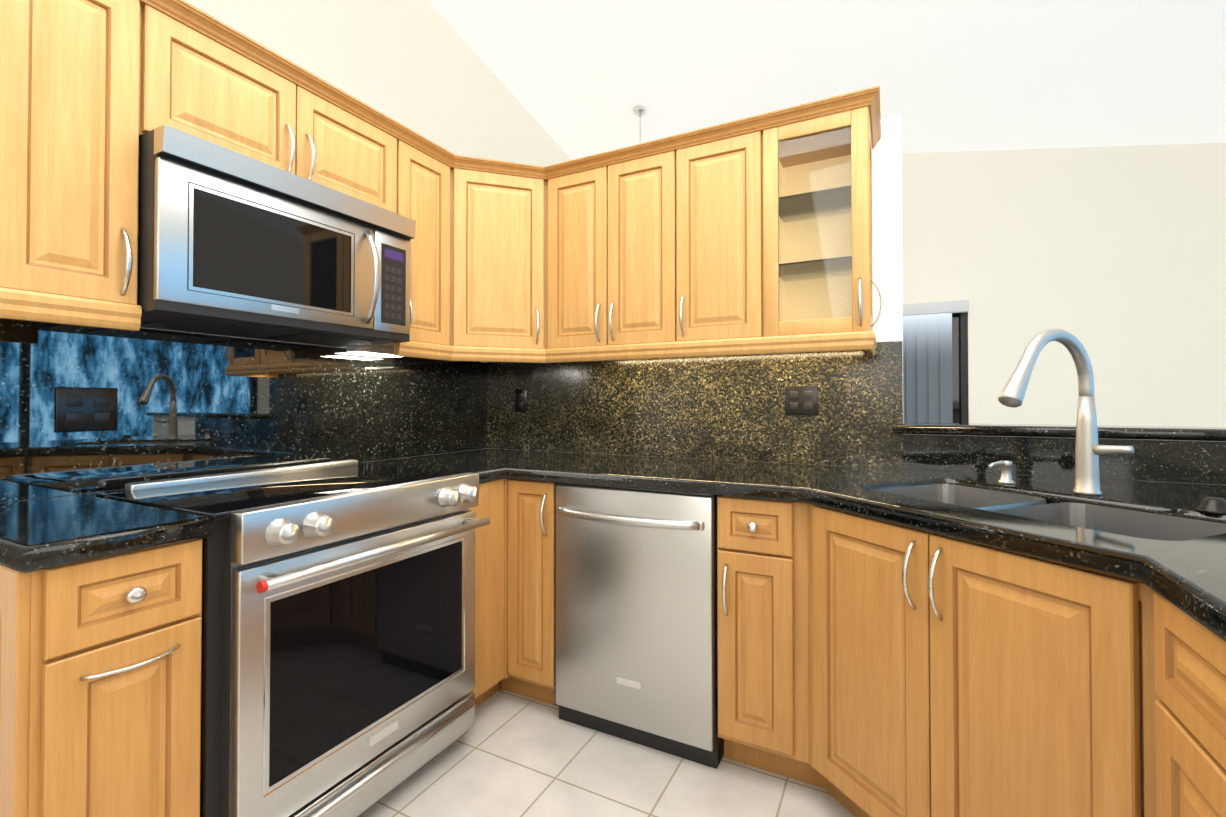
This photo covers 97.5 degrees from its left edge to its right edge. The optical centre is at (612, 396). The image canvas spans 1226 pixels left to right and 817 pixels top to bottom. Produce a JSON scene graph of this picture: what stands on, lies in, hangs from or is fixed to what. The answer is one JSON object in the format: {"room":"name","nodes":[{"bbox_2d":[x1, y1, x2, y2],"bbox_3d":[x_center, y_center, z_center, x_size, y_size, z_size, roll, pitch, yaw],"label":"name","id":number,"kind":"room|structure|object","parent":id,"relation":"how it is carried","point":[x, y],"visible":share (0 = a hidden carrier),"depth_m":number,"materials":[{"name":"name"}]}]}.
{"room":"kitchen","nodes":[
{"label":"kitchen","id":0,"kind":"room"},
{"bbox_2d":[140,327,345,347],"bbox_3d":[-1.492,0.055,1.487,0.120,2.240,3.520,0,-1,27],"label":"wall","id":1,"kind":"structure","parent":0,"point":[248,338],"depth_m":1.81,"materials":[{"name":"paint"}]},
{"bbox_2d":[0,0,141,323],"bbox_3d":[-1.352,-0.610,1.259,0.336,0.784,0.268,0,-1,27],"label":"upper cabinet","id":2,"kind":"object","parent":1,"relation":"attached to","point":[69,138],"depth_m":1.19,"materials":[{"name":"brown wood"}]},
{"bbox_2d":[136,0,411,218],"bbox_3d":[-1.099,-0.818,1.710,0.374,0.357,0.762,0,-1,27],"label":"upper cabinet","id":3,"kind":"object","parent":1,"relation":"attached to","point":[197,75],"depth_m":1.55,"materials":[{"name":"brown wood"}]},
{"bbox_2d":[137,124,415,346],"bbox_3d":[-1.057,-0.417,1.685,0.463,0.437,0.754,0,-1,27],"label":"microwave","id":4,"kind":"object","parent":3,"relation":"attached to","point":[231,243],"visible":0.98,"depth_m":1.49,"materials":[{"name":"grey metal"}]},
{"bbox_2d":[373,131,451,355],"bbox_3d":[-0.879,-0.599,2.176,0.336,0.784,0.267,0,-1,27],"label":"upper cabinet","id":5,"kind":"object","parent":1,"relation":"attached to","point":[431,248],"depth_m":2.12,"materials":[{"name":"brown wood"}]},
{"bbox_2d":[396,153,583,361],"bbox_3d":[-0.552,-0.595,2.504,0.616,0.784,0.616,0,-1,27],"label":"upper cabinet","id":6,"kind":"object","parent":1,"relation":"attached to","point":[500,208],"depth_m":2.28,"materials":[{"name":"brown wood"}]},
{"bbox_2d":[346,345,401,356],"bbox_3d":[-0.061,-0.191,2.082,1.820,0.033,0.825,0,-1,27],"label":"under-cabinet light","id":7,"kind":"object","parent":6,"relation":"attached to","point":[375,350],"visible":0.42,"depth_m":2.16,"materials":[{"name":"white paint"}]},
{"bbox_2d":[184,0,570,166],"bbox_3d":[-2.560,-1.608,2.216,0.150,5.581,9.000,0,-1,27],"label":"wall","id":8,"kind":"structure","parent":0,"point":[420,67],"depth_m":4.02,"materials":[{"name":"beige paint"}]},
{"bbox_2d":[359,681,854,816],"bbox_3d":[0.287,1.191,0.713,6.660,0.050,9.400,0,-1,27],"label":"floor","id":9,"kind":"structure","parent":0,"point":[509,754],"depth_m":1.64,"materials":[{"name":"tile"}]},
{"bbox_2d":[0,539,201,816],"bbox_3d":[-1.212,0.738,1.175,0.649,0.868,0.279,0,-1,27],"label":"base cabinet","id":10,"kind":"object","parent":9,"relation":"on","point":[100,659],"depth_m":1.01,"materials":[{"name":"brown wood"}]},
{"bbox_2d":[96,460,489,816],"bbox_3d":[-0.882,0.707,1.608,0.681,0.938,0.786,0,-1,27],"label":"range","id":11,"kind":"object","parent":9,"relation":"on","point":[338,646],"visible":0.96,"depth_m":1.39,"materials":[{"name":"silver metal"}]},
{"bbox_2d":[469,479,507,707],"bbox_3d":[-0.735,0.748,2.113,0.636,0.868,0.239,0,-1,27],"label":"base cabinet","id":12,"kind":"object","parent":9,"relation":"on","point":[491,540],"depth_m":2.00,"materials":[{"name":"brown wood"}]},
{"bbox_2d":[508,479,558,706],"bbox_3d":[-0.180,0.750,2.291,0.246,0.868,0.626,0,-1,27],"label":"base cabinet","id":13,"kind":"object","parent":9,"relation":"on","point":[531,504],"depth_m":2.01,"materials":[{"name":"brown wood"}]},
{"bbox_2d":[555,483,723,768],"bbox_3d":[0.170,0.749,2.045,0.594,0.865,0.666,0,-1,27],"label":"dishwasher","id":14,"kind":"object","parent":9,"relation":"on","point":[635,615],"visible":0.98,"depth_m":1.79,"materials":[{"name":"silver metal"}]},
{"bbox_2d":[717,496,791,768],"bbox_3d":[0.596,0.746,1.877,0.310,0.868,0.649,0,-1,27],"label":"base cabinet","id":15,"kind":"object","parent":9,"relation":"on","point":[740,521],"depth_m":1.65,"materials":[{"name":"brown wood"}]},
{"bbox_2d":[760,502,1119,816],"bbox_3d":[0.728,0.740,1.220,0.632,0.864,0.537,0,-1,27],"label":"base cabinet","id":16,"kind":"object","parent":9,"relation":"on","point":[870,667],"depth_m":1.19,"materials":[{"name":"brown wood"}]},
{"bbox_2d":[1120,578,1225,816],"bbox_3d":[0.993,0.729,0.453,0.663,0.868,0.655,0,-1,27],"label":"base cabinet","id":17,"kind":"object","parent":9,"relation":"on","point":[1173,667],"depth_m":0.80,"materials":[{"name":"brown wood"}]},
{"bbox_2d":[0,318,1225,641],"bbox_3d":[0.294,0.039,0.790,3.686,0.519,3.220,0,-1,27],"label":"countertop","id":18,"kind":"structure","parent":17,"relation":"on","point":[206,404],"depth_m":1.80,"materials":[{"name":"stone"}]},
{"bbox_2d":[55,387,117,432],"bbox_3d":[-1.413,0.034,1.446,0.008,0.118,0.125,0,-1,27],"label":"electrical outlet","id":19,"kind":"object","parent":18,"relation":"attached to","point":[79,409],"visible":1,"depth_m":1.44,"materials":[{"name":"black plastic"}]},
{"bbox_2d":[515,389,526,411],"bbox_3d":[-0.475,0.019,2.776,0.072,0.118,0.008,0,-1,27],"label":"electrical outlet","id":20,"kind":"object","parent":18,"relation":"attached to","point":[520,400],"visible":1,"depth_m":2.77,"materials":[{"name":"black plastic"}]},
{"bbox_2d":[785,385,817,414],"bbox_3d":[0.751,0.014,2.142,0.125,0.118,0.008,0,-1,27],"label":"electrical outlet","id":21,"kind":"object","parent":18,"relation":"attached to","point":[801,400],"visible":1,"depth_m":2.14,"materials":[{"name":"black plastic"}]},
{"bbox_2d":[989,461,1014,483],"bbox_3d":[1.171,0.227,1.621,0.074,0.068,0.083,0,-1,27],"label":"soap dispenser","id":22,"kind":"object","parent":18,"relation":"on","point":[1006,473],"visible":1,"depth_m":1.62,"materials":[{"name":"silver metal"}]},
{"bbox_2d":[869,484,1225,540],"bbox_3d":[1.024,0.392,1.345,0.490,0.230,0.784,0,-1,-23],"label":"sink","id":23,"kind":"object","parent":18,"relation":"in","point":[1138,524],"visible":0.08,"depth_m":1.38,"materials":[{"name":"silver metal"}]},
{"bbox_2d":[998,329,1133,494],"bbox_3d":[1.150,0.041,1.373,0.310,0.435,0.298,0,-1,27],"label":"faucet","id":24,"kind":"object","parent":18,"relation":"on","point":[1089,450],"visible":1,"depth_m":1.42,"materials":[{"name":"silver metal"}]},
{"bbox_2d":[1194,497,1225,513],"bbox_3d":[1.345,0.240,1.201,0.064,0.032,0.063,0,-1,27],"label":"air gap cap","id":25,"kind":"object","parent":18,"relation":"on","point":[1214,505],"visible":1,"depth_m":1.19,"materials":[{"name":"silver metal"}]},
{"bbox_2d":[428,0,1225,159],"bbox_3d":[0.287,-3.066,0.761,6.660,2.992,9.400,0,-1,27],"label":"ceiling","id":26,"kind":"structure","parent":0,"point":[580,78],"depth_m":3.86,"materials":[{"name":"white paint"}]},
{"bbox_2d":[633,107,646,143],"bbox_3d":[0.249,-1.960,4.933,0.360,1.348,0.360,0,-1,27],"label":"pendant light","id":27,"kind":"object","parent":26,"relation":"hanging from","point":[639,111],"visible":0.19,"depth_m":4.93,"materials":[{"name":"silver metal"}]},
{"bbox_2d":[653,115,1225,483],"bbox_3d":[0.985,0.062,2.121,3.700,2.240,0.120,0,-1,27],"label":"wall","id":28,"kind":"structure","parent":0,"point":[887,209],"depth_m":2.03,"materials":[{"name":"white paint"}]},
{"bbox_2d":[548,135,699,359],"bbox_3d":[0.051,-0.597,2.350,0.597,0.784,0.336,0,-1,27],"label":"upper cabinet","id":29,"kind":"object","parent":28,"relation":"attached to","point":[612,214],"depth_m":2.18,"materials":[{"name":"brown wood"}]},
{"bbox_2d":[676,109,799,351],"bbox_3d":[0.487,-0.600,2.125,0.383,0.784,0.336,0,-1,27],"label":"upper cabinet","id":30,"kind":"object","parent":28,"relation":"attached to","point":[750,236],"depth_m":1.97,"materials":[{"name":"brown wood"}]},
{"bbox_2d":[902,143,1225,426],"bbox_3d":[3.413,-0.544,4.268,3.950,3.501,0.150,0,-1,27],"label":"wall","id":31,"kind":"structure","parent":0,"point":[1112,259],"depth_m":4.10,"materials":[{"name":"beige paint"}]},
{"bbox_2d":[903,300,968,423],"bbox_3d":[2.246,0.197,4.735,1.500,1.970,0.065,0,-1,27],"label":"vertical blinds","id":32,"kind":"object","parent":31,"relation":"attached to","point":[927,364],"visible":0.27,"depth_m":4.52,"materials":[{"name":"white paint"}]},
{"bbox_2d":[952,312,968,422],"bbox_3d":[2.309,0.218,4.824,1.470,1.990,0.100,0,-1,27],"label":"sliding door","id":33,"kind":"structure","parent":31,"relation":"in","point":[960,365],"depth_m":4.52,"materials":[{"name":"black metal"}]}
]}

